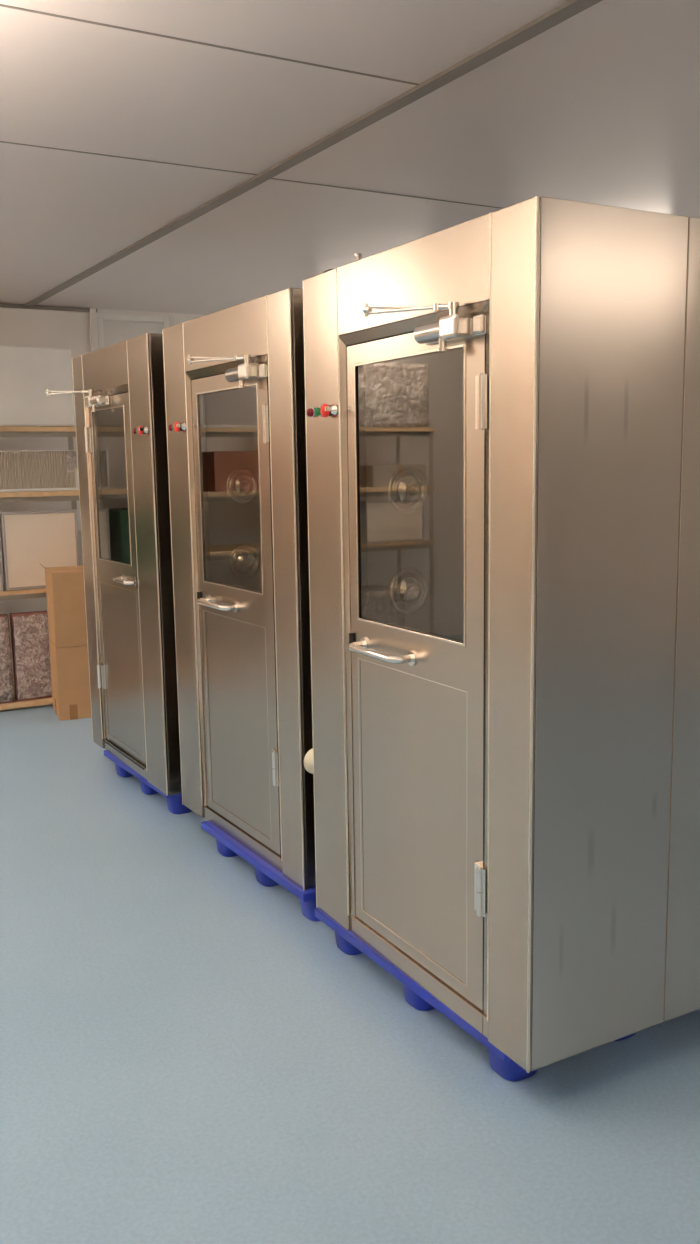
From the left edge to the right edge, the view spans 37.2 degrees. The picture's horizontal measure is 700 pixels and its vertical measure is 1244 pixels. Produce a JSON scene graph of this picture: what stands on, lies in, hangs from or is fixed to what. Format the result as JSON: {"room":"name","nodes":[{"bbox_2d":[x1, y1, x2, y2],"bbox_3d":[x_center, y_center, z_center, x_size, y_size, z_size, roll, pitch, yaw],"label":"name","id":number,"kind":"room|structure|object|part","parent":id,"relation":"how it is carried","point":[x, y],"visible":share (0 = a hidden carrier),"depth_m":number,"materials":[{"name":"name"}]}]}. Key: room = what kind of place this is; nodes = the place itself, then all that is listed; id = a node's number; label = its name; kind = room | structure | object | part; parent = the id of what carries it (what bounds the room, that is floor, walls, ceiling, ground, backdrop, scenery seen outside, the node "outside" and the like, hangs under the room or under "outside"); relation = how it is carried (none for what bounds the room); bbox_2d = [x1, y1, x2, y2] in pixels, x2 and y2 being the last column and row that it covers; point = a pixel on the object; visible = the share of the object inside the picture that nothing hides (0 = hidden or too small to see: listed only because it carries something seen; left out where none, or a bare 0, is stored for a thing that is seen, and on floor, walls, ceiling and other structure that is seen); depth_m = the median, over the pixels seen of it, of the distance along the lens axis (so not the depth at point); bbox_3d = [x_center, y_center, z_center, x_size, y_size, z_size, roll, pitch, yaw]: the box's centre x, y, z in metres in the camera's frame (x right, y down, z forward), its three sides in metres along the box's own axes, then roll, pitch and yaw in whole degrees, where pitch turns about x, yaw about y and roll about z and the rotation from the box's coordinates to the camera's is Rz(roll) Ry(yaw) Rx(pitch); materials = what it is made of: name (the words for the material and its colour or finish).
{"room":"warehouse storage room","nodes":[
{"label":"warehouse storage room","id":0,"kind":"room"},
{"bbox_2d":[0,307,98,673],"bbox_3d":[-2.647,-0.911,7.697,9.500,2.800,0.100,-6,10,-29],"label":"wall","id":1,"kind":"structure","parent":0,"point":[18,327],"depth_m":7.74,"materials":[{"name":"white paint"}]},
{"bbox_2d":[0,303,96,312],"bbox_3d":[-4.302,-2.107,6.521,5.490,0.030,0.025,-6,10,-29],"label":"trim","id":2,"kind":"structure","parent":1,"relation":"attached to","point":[3,305],"depth_m":7.64,"materials":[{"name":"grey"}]},
{"bbox_2d":[89,308,97,351],"bbox_3d":[-1.913,-0.974,8.026,0.048,2.800,0.030,-6,10,-29],"label":"trim","id":3,"kind":"structure","parent":1,"relation":"attached to","point":[92,314],"depth_m":7.83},
{"bbox_2d":[97,313,168,348],"bbox_3d":[-1.661,-1.437,8.153,0.570,1.870,0.060,-6,10,-29],"label":"window","id":4,"kind":"structure","parent":1,"relation":"in","point":[112,328],"depth_m":7.98,"materials":[{"name":"white glass"}]},
{"bbox_3d":[-1.661,-1.437,8.152,0.480,1.780,0.007,-6,10,-29],"label":"pane","id":5,"kind":"part","parent":4,"relation":"part of","materials":[{"name":"white"}]},
{"bbox_2d":[97,309,203,326],"bbox_3d":[-0.865,-1.534,8.605,2.410,1.900,0.110,-6,10,-29],"label":"trim","id":6,"kind":"structure","parent":1,"relation":"attached to","point":[171,316],"depth_m":8.06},
{"bbox_2d":[174,317,194,324],"bbox_3d":[-0.993,-1.504,8.520,0.880,1.870,0.060,-6,10,-29],"label":"window","id":7,"kind":"structure","parent":1,"relation":"in","point":[177,320],"depth_m":8.17,"materials":[{"name":"glass"}]},
{"bbox_2d":[0,705,699,1243],"bbox_3d":[0.164,1.230,2.965,9.500,0.100,11.550,-6,10,-29],"label":"floor","id":8,"kind":"structure","parent":0,"point":[188,1055],"depth_m":2.75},
{"bbox_2d":[0,426,79,711],"bbox_3d":[-2.684,-0.335,6.995,1.860,1.908,0.600,-6,10,-29],"label":"storage rack","id":9,"kind":"object","parent":8,"relation":"on","point":[5,431],"visible":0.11,"depth_m":6.96,"materials":[{"name":"beige paint"}]},
{"bbox_2d":[0,546,2,590],"bbox_3d":[-2.550,-0.443,6.761,0.530,0.518,0.070,-6,10,-29],"label":"panel","id":10,"kind":"object","parent":9,"relation":"on","point":[1,576],"visible":1,"depth_m":6.88,"materials":[{"name":"grey"}]},
{"bbox_2d":[0,614,13,703],"bbox_3d":[-2.489,0.263,6.909,0.455,0.595,0.107,-6,10,-29],"label":"panel","id":11,"kind":"object","parent":9,"relation":"on","point":[6,674],"visible":1,"depth_m":6.96,"materials":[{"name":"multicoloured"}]},
{"bbox_2d":[10,610,51,701],"bbox_3d":[-2.065,0.220,7.141,0.475,0.595,0.107,-6,10,-29],"label":"panel","id":12,"kind":"object","parent":9,"relation":"on","point":[29,630],"visible":0.45,"depth_m":7.04,"materials":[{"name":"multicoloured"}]},
{"bbox_2d":[0,345,74,426],"bbox_3d":[-2.383,-1.557,6.938,0.945,0.513,0.500,-6,10,-29],"label":"box","id":13,"kind":"object","parent":9,"relation":"on","point":[26,372],"visible":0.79,"depth_m":6.83,"materials":[{"name":"white cardboard"}]},
{"bbox_2d":[0,450,78,491],"bbox_3d":[-2.416,-1.005,6.952,1.085,0.268,0.426,-6,10,-29],"label":"filter","id":14,"kind":"object","parent":9,"relation":"on","point":[27,470],"visible":1,"depth_m":6.92,"materials":[{"name":"beige paper"}]},
{"bbox_2d":[0,509,79,590],"bbox_3d":[-2.085,-0.489,7.015,0.497,0.518,0.070,-6,10,-29],"label":"panel","id":15,"kind":"object","parent":9,"relation":"on","point":[49,538],"visible":0.78,"depth_m":6.97,"materials":[{"name":"grey"}]},
{"bbox_3d":[-2.010,-0.444,7.651,0.035,1.870,0.035,-6,10,-29],"label":"post","id":16,"kind":"part","parent":9,"relation":"part of","materials":[{"name":"grey metal"}]},
{"bbox_2d":[78,530,82,565],"bbox_3d":[-2.066,-0.435,7.138,0.495,0.373,0.050,-6,10,-29],"label":"panel","id":17,"kind":"object","parent":9,"relation":"on","point":[79,531],"visible":0.05,"depth_m":7.21,"materials":[{"name":"grey metal"}]},
{"bbox_2d":[49,639,91,720],"bbox_3d":[-1.764,0.361,6.960,0.421,0.478,0.421,-4,9,-21],"label":"cardboard box","id":18,"kind":"object","parent":8,"relation":"on","point":[70,681],"visible":0.59,"depth_m":6.73,"materials":[{"name":"brown cardboard"}]},
{"bbox_2d":[39,563,87,647],"bbox_3d":[-1.788,-0.130,6.882,0.453,0.513,0.420,-4,9,-21],"label":"cardboard box","id":19,"kind":"object","parent":18,"relation":"on","point":[65,591],"visible":0.56,"depth_m":6.67,"materials":[{"name":"brown cardboard"}]},
{"bbox_2d":[104,750,191,813],"bbox_3d":[-0.681,0.754,5.420,0.940,0.130,0.870,-6,10,-31],"label":"pallet","id":20,"kind":"object","parent":8,"relation":"on","point":[174,802],"visible":0.05,"depth_m":5.12,"materials":[{"name":"blue plastic"}]},
{"bbox_2d":[46,333,181,795],"bbox_3d":[-0.786,-0.325,5.275,1.180,2.050,1.132,-6,10,-30],"label":"shower","id":21,"kind":"object","parent":20,"relation":"on","point":[119,388],"visible":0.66,"depth_m":4.96,"materials":[{"name":"silver metal"}]},
{"bbox_3d":[-1.392,-1.142,5.157,0.294,0.027,0.026,3,10,26],"label":"closer arm","id":22,"kind":"part","parent":21,"relation":"part of","materials":[{"name":"silver metal"}]},
{"bbox_3d":[-1.378,-0.347,5.481,0.012,2.050,0.171,-6,10,-30],"label":"post","id":23,"kind":"part","parent":21,"relation":"part of","materials":[{"name":"silver metal"}]},
{"bbox_3d":[-1.220,-1.077,5.087,0.010,0.044,0.255,-6,10,-30],"label":"mounting plate","id":24,"kind":"part","parent":21,"relation":"part of","materials":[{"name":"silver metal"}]},
{"bbox_3d":[-1.171,-1.211,4.971,0.012,0.194,0.694,-6,10,-30],"label":"header panel","id":25,"kind":"part","parent":21,"relation":"part of","materials":[{"name":"silver metal"}]},
{"bbox_3d":[-1.133,-0.214,5.135,0.031,1.763,0.650,-6,10,-30],"label":"door","id":26,"kind":"part","parent":21,"relation":"part of","materials":[{"name":"silver metal"}]},
{"bbox_3d":[-1.078,-0.196,4.957,0.056,0.042,0.246,-6,10,-30],"label":"door handle","id":27,"kind":"part","parent":21,"relation":"part of","materials":[{"name":"silver metal"}]},
{"bbox_3d":[-1.137,0.692,5.263,0.004,0.055,0.694,-6,10,-30],"label":"sill panel","id":28,"kind":"part","parent":21,"relation":"part of","materials":[{"name":"silver metal"}]},
{"bbox_2d":[139,427,147,433],"bbox_3d":[-0.899,-0.835,4.524,0.036,0.030,0.030,-6,10,-29],"label":"switch","id":29,"kind":"object","parent":21,"relation":"attached to","point":[142,430],"depth_m":4.52,"materials":[{"name":"silver metal"}]},
{"bbox_3d":[-0.912,-0.236,4.702,0.012,2.050,0.261,-6,10,-30],"label":"post","id":30,"kind":"part","parent":21,"relation":"part of","materials":[{"name":"silver metal"}]},
{"bbox_3d":[-0.652,-0.241,4.710,0.444,2.050,0.012,-6,10,-30],"label":"panel","id":31,"kind":"part","parent":21,"relation":"part of","materials":[{"name":"silver metal"}]},
{"bbox_2d":[201,821,320,920],"bbox_3d":[0.006,0.919,4.263,0.940,0.130,0.900,-6,10,-31],"label":"pallet","id":32,"kind":"object","parent":8,"relation":"on","point":[267,875],"visible":0.16,"depth_m":3.98,"materials":[{"name":"blue plastic"}]},
{"bbox_2d":[162,288,315,890],"bbox_3d":[-0.097,-0.174,4.210,1.128,2.050,1.132,-6,10,-30],"label":"shower","id":33,"kind":"object","parent":32,"relation":"on","point":[234,376],"visible":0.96,"depth_m":3.98,"materials":[{"name":"silver metal"}]},
{"bbox_2d":[177,423,186,429],"bbox_3d":[-0.681,-0.788,4.192,0.036,0.030,0.030,-6,10,-29],"label":"switch","id":34,"kind":"object","parent":33,"relation":"attached to","point":[183,426],"depth_m":4.19,"materials":[{"name":"silver metal"}]},
{"bbox_3d":[-0.699,-0.190,4.377,0.012,2.050,0.221,-6,10,-30],"label":"post","id":35,"kind":"part","parent":33,"relation":"part of","materials":[{"name":"silver metal"}]},
{"bbox_3d":[-0.529,-0.070,4.068,0.061,0.042,0.312,-6,10,-30],"label":"door handle","id":36,"kind":"part","parent":33,"relation":"part of","materials":[{"name":"silver metal"}]},
{"bbox_3d":[-0.465,-0.940,3.702,0.314,0.035,0.026,7,11,41],"label":"closer arm","id":37,"kind":"part","parent":33,"relation":"part of","materials":[{"name":"silver metal"}]},
{"bbox_3d":[-0.466,-1.049,3.828,0.012,0.194,0.740,-6,10,-30],"label":"header panel","id":38,"kind":"part","parent":33,"relation":"part of","materials":[{"name":"silver metal"}]},
{"bbox_3d":[-0.433,-0.052,4.000,0.031,1.763,0.677,-6,10,-30],"label":"door","id":39,"kind":"part","parent":33,"relation":"part of","materials":[{"name":"silver metal"}]},
{"bbox_3d":[-0.380,-0.840,3.660,0.028,0.032,0.028,-6,10,-30],"label":"adjusting knob","id":40,"kind":"part","parent":33,"relation":"part of","materials":[{"name":"silver metal"}]},
{"bbox_3d":[-0.431,0.854,4.120,0.004,0.055,0.740,-6,10,-30],"label":"sill panel","id":41,"kind":"part","parent":33,"relation":"part of","materials":[{"name":"silver metal"}]},
{"bbox_3d":[-0.349,-0.876,3.671,0.010,0.044,0.255,-6,10,-30],"label":"mounting plate","id":42,"kind":"part","parent":33,"relation":"part of","materials":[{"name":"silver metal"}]},
{"bbox_3d":[-0.216,-0.077,3.582,0.012,2.050,0.165,-6,10,-30],"label":"post","id":43,"kind":"part","parent":33,"relation":"part of","materials":[{"name":"silver metal"}]},
{"bbox_3d":[0.018,-0.088,3.633,0.444,2.050,0.012,-6,10,-30],"label":"panel","id":44,"kind":"part","parent":33,"relation":"part of","materials":[{"name":"silver metal"}]},
{"bbox_2d":[315,908,636,1081],"bbox_3d":[0.543,1.053,3.326,0.940,0.130,1.020,-6,10,-30],"label":"pallet","id":45,"kind":"object","parent":8,"relation":"on","point":[420,999],"visible":0.12,"depth_m":3.02,"materials":[{"name":"blue plastic"}]},
{"bbox_2d":[302,196,699,1072],"bbox_3d":[0.504,-0.031,3.112,1.146,2.078,1.187,-6,10,-29],"label":"shower","id":46,"kind":"object","parent":45,"relation":"on","point":[502,406],"visible":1,"depth_m":2.60,"materials":[{"name":"silver metal"}]},
{"bbox_2d":[306,408,314,416],"bbox_3d":[-0.124,-0.651,3.231,0.020,0.030,0.030,-6,10,-29],"label":"lamp","id":47,"kind":"object","parent":46,"relation":"attached to","point":[310,411],"depth_m":3.22,"materials":[{"name":"red plastic"}]},
{"bbox_3d":[-0.071,-0.033,3.281,0.012,2.050,0.221,-6,10,-29],"label":"post","id":48,"kind":"part","parent":46,"relation":"part of","materials":[{"name":"silver metal"}]},
{"bbox_2d":[325,405,337,414],"bbox_3d":[-0.059,-0.632,3.099,0.036,0.030,0.030,-6,10,-29],"label":"switch","id":49,"kind":"object","parent":46,"relation":"attached to","point":[329,409],"depth_m":3.10,"materials":[{"name":"silver metal"}]},
{"bbox_3d":[0.003,0.058,3.169,0.010,0.050,0.006,-6,10,-29],"label":"latch plate","id":50,"kind":"part","parent":46,"relation":"part of","materials":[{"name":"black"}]},
{"bbox_3d":[0.079,0.087,2.976,0.069,0.042,0.306,-6,10,-29],"label":"door handle","id":51,"kind":"part","parent":46,"relation":"part of","materials":[{"name":"silver metal"}]},
{"bbox_3d":[0.153,-0.778,2.572,0.266,0.034,0.026,5,11,36],"label":"closer arm","id":52,"kind":"part","parent":46,"relation":"part of","materials":[{"name":"silver metal"}]},
{"bbox_3d":[0.149,-0.891,2.724,0.012,0.194,0.740,-6,10,-29],"label":"header panel","id":53,"kind":"part","parent":46,"relation":"part of","materials":[{"name":"silver metal"}]},
{"bbox_3d":[0.182,0.106,2.896,0.031,1.763,0.677,-6,10,-29],"label":"door","id":54,"kind":"part","parent":46,"relation":"part of","materials":[{"name":"silver metal"}]},
{"bbox_3d":[0.183,1.012,3.016,0.004,0.055,0.740,-6,10,-29],"label":"sill panel","id":55,"kind":"part","parent":46,"relation":"part of","materials":[{"name":"silver metal"}]},
{"bbox_3d":[0.228,-0.681,2.554,0.028,0.032,0.028,-6,10,-29],"label":"adjusting knob","id":56,"kind":"part","parent":46,"relation":"part of","materials":[{"name":"silver metal"}]},
{"bbox_3d":[0.259,-0.717,2.563,0.010,0.044,0.255,-6,10,-29],"label":"mounting plate","id":57,"kind":"part","parent":46,"relation":"part of","materials":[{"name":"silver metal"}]},
{"bbox_3d":[0.385,0.083,2.471,0.012,2.050,0.165,-6,10,-29],"label":"post","id":58,"kind":"part","parent":46,"relation":"part of","materials":[{"name":"silver metal"}]},
{"bbox_3d":[0.622,0.072,2.514,0.444,2.050,0.012,-6,10,-29],"label":"panel","id":59,"kind":"part","parent":46,"relation":"part of","materials":[{"name":"silver metal"}]},
{"bbox_3d":[1.054,0.029,2.752,0.540,2.050,0.012,-6,10,-29],"label":"panel","id":60,"kind":"part","parent":46,"relation":"part of","materials":[{"name":"silver metal"}]},
{"bbox_2d":[0,0,699,314],"bbox_3d":[0.117,-1.637,2.529,9.500,0.100,11.550,-6,10,-29],"label":"ceiling","id":61,"kind":"structure","parent":0,"point":[601,106],"depth_m":3.73,"materials":[{"name":"white paint"}]},
{"bbox_2d":[0,4,501,208],"bbox_3d":[0.947,-1.375,1.064,9.300,0.002,7.055,-6,10,-29],"label":"trim","id":62,"kind":"structure","parent":61,"relation":"attached to","point":[1,5],"depth_m":3.15,"materials":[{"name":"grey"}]},
{"bbox_2d":[25,0,601,305],"bbox_3d":[0.564,-1.626,2.781,0.056,0.012,11.357,-6,10,-30],"label":"ceiling beam","id":63,"kind":"structure","parent":61,"relation":"attached to","point":[570,8],"depth_m":3.58,"materials":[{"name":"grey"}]}
]}

